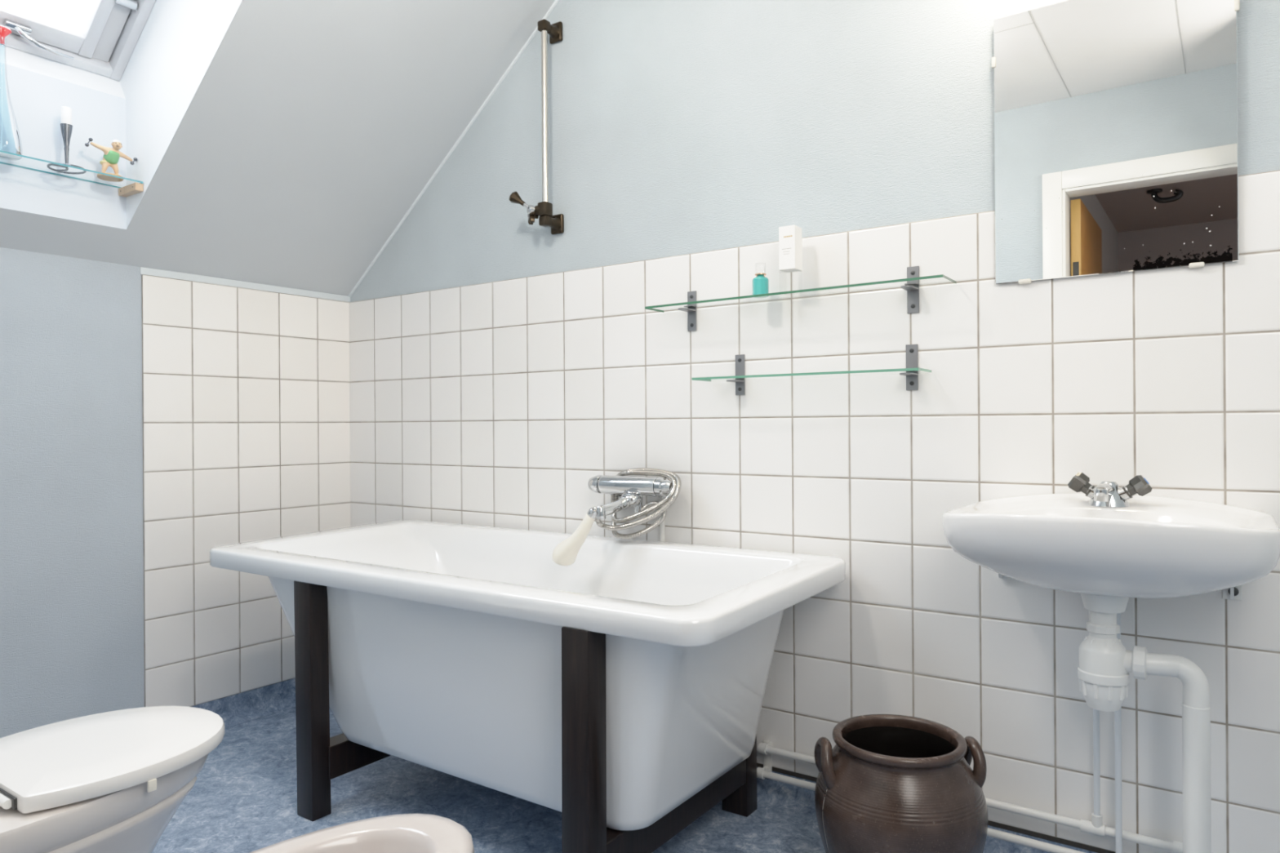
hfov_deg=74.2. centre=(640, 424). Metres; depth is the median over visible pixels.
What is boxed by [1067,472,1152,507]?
mixer tap
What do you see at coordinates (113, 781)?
toilet
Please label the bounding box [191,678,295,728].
baseboard
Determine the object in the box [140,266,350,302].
trim
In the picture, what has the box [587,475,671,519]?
mixer tap
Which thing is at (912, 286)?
glass shelf
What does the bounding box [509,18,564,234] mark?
shower rail
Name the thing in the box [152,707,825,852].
floor
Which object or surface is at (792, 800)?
baseboard
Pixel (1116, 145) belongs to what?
wall mirror
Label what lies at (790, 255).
product box
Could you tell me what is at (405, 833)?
bidet
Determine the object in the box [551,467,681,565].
shower
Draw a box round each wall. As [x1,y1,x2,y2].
[0,247,351,737]
[349,0,1279,852]
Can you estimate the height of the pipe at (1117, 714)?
0.633 m
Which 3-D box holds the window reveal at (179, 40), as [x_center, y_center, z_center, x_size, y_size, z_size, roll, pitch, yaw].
[-1.384,-1.115,1.909,1.013,1.081,0.794,0,0,35]
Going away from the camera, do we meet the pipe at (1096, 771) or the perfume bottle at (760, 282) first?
the pipe at (1096, 771)
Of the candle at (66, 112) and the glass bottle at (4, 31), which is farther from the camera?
the candle at (66, 112)
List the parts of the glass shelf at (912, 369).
pane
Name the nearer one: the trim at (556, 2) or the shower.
the shower
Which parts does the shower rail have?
knob, rod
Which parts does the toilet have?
lid, bowl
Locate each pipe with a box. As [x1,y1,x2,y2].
[659,496,665,541]
[757,742,1182,852]
[762,770,1084,852]
[1093,708,1100,816]
[1114,613,1122,852]
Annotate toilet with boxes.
[0,706,224,852]
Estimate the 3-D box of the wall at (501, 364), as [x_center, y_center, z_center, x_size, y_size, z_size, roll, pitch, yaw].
[0.293,-0.366,2.326,3.590,2.700,0.126,0,0,35]
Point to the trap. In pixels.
(1105, 664)
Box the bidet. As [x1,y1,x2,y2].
[249,813,474,852]
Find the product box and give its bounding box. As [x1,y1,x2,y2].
[778,225,802,272]
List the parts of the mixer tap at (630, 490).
temperature handle, spout, flow handle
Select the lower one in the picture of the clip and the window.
the clip
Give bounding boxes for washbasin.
[942,493,1279,600]
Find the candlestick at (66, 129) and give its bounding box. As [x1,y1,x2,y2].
[46,123,86,173]
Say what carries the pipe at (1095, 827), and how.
attached to the clip
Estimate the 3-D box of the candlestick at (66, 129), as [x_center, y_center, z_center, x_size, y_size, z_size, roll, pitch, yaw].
[-1.565,-0.756,2.307,0.090,0.122,0.090,0,0,35]
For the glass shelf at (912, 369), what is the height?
0.108 m
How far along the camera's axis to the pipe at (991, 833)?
1.85 m
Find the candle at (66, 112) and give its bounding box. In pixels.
[61,106,71,124]
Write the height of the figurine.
0.107 m
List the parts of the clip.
plate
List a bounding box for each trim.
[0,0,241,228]
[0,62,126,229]
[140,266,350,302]
[347,0,559,297]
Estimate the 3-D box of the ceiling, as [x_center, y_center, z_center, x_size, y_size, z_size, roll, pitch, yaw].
[-1.301,-0.908,2.045,1.304,1.025,2.290,0,0,35]
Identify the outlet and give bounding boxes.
[634,495,643,513]
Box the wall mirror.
[991,0,1239,284]
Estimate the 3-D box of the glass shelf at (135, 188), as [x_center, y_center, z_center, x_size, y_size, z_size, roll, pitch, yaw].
[-1.690,-0.680,2.131,0.108,0.028,0.784,0,0,35]
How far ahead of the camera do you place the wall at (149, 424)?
2.63 m
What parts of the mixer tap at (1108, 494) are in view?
handle, spout, handle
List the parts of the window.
handle, sash, rail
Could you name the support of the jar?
on the floor
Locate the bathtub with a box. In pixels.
[209,519,845,852]
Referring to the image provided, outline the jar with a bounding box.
[813,714,987,852]
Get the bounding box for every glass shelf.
[0,150,142,196]
[644,266,955,331]
[691,343,931,395]
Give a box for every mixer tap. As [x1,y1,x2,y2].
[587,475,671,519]
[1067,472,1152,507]
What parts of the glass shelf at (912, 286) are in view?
pane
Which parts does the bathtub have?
leg, leg, leg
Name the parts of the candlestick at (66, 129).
stem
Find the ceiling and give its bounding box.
[0,0,555,296]
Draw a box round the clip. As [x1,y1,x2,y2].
[756,740,772,779]
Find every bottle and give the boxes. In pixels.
[0,25,22,159]
[752,273,768,297]
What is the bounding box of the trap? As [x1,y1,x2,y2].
[1077,593,1211,852]
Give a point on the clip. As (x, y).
(767, 757)
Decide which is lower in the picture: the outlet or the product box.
the outlet
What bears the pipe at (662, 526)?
attached to the wall at (501, 364)
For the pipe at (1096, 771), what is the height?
0.550 m
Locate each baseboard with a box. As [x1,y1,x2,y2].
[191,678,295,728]
[756,763,1115,852]
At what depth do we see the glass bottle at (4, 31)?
2.19 m
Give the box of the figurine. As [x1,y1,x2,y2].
[84,137,137,182]
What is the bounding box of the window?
[0,0,155,80]
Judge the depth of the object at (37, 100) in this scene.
2.34 m
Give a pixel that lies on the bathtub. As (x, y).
(619, 690)
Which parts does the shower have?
handle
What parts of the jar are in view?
handle, handle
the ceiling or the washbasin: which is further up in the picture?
the ceiling

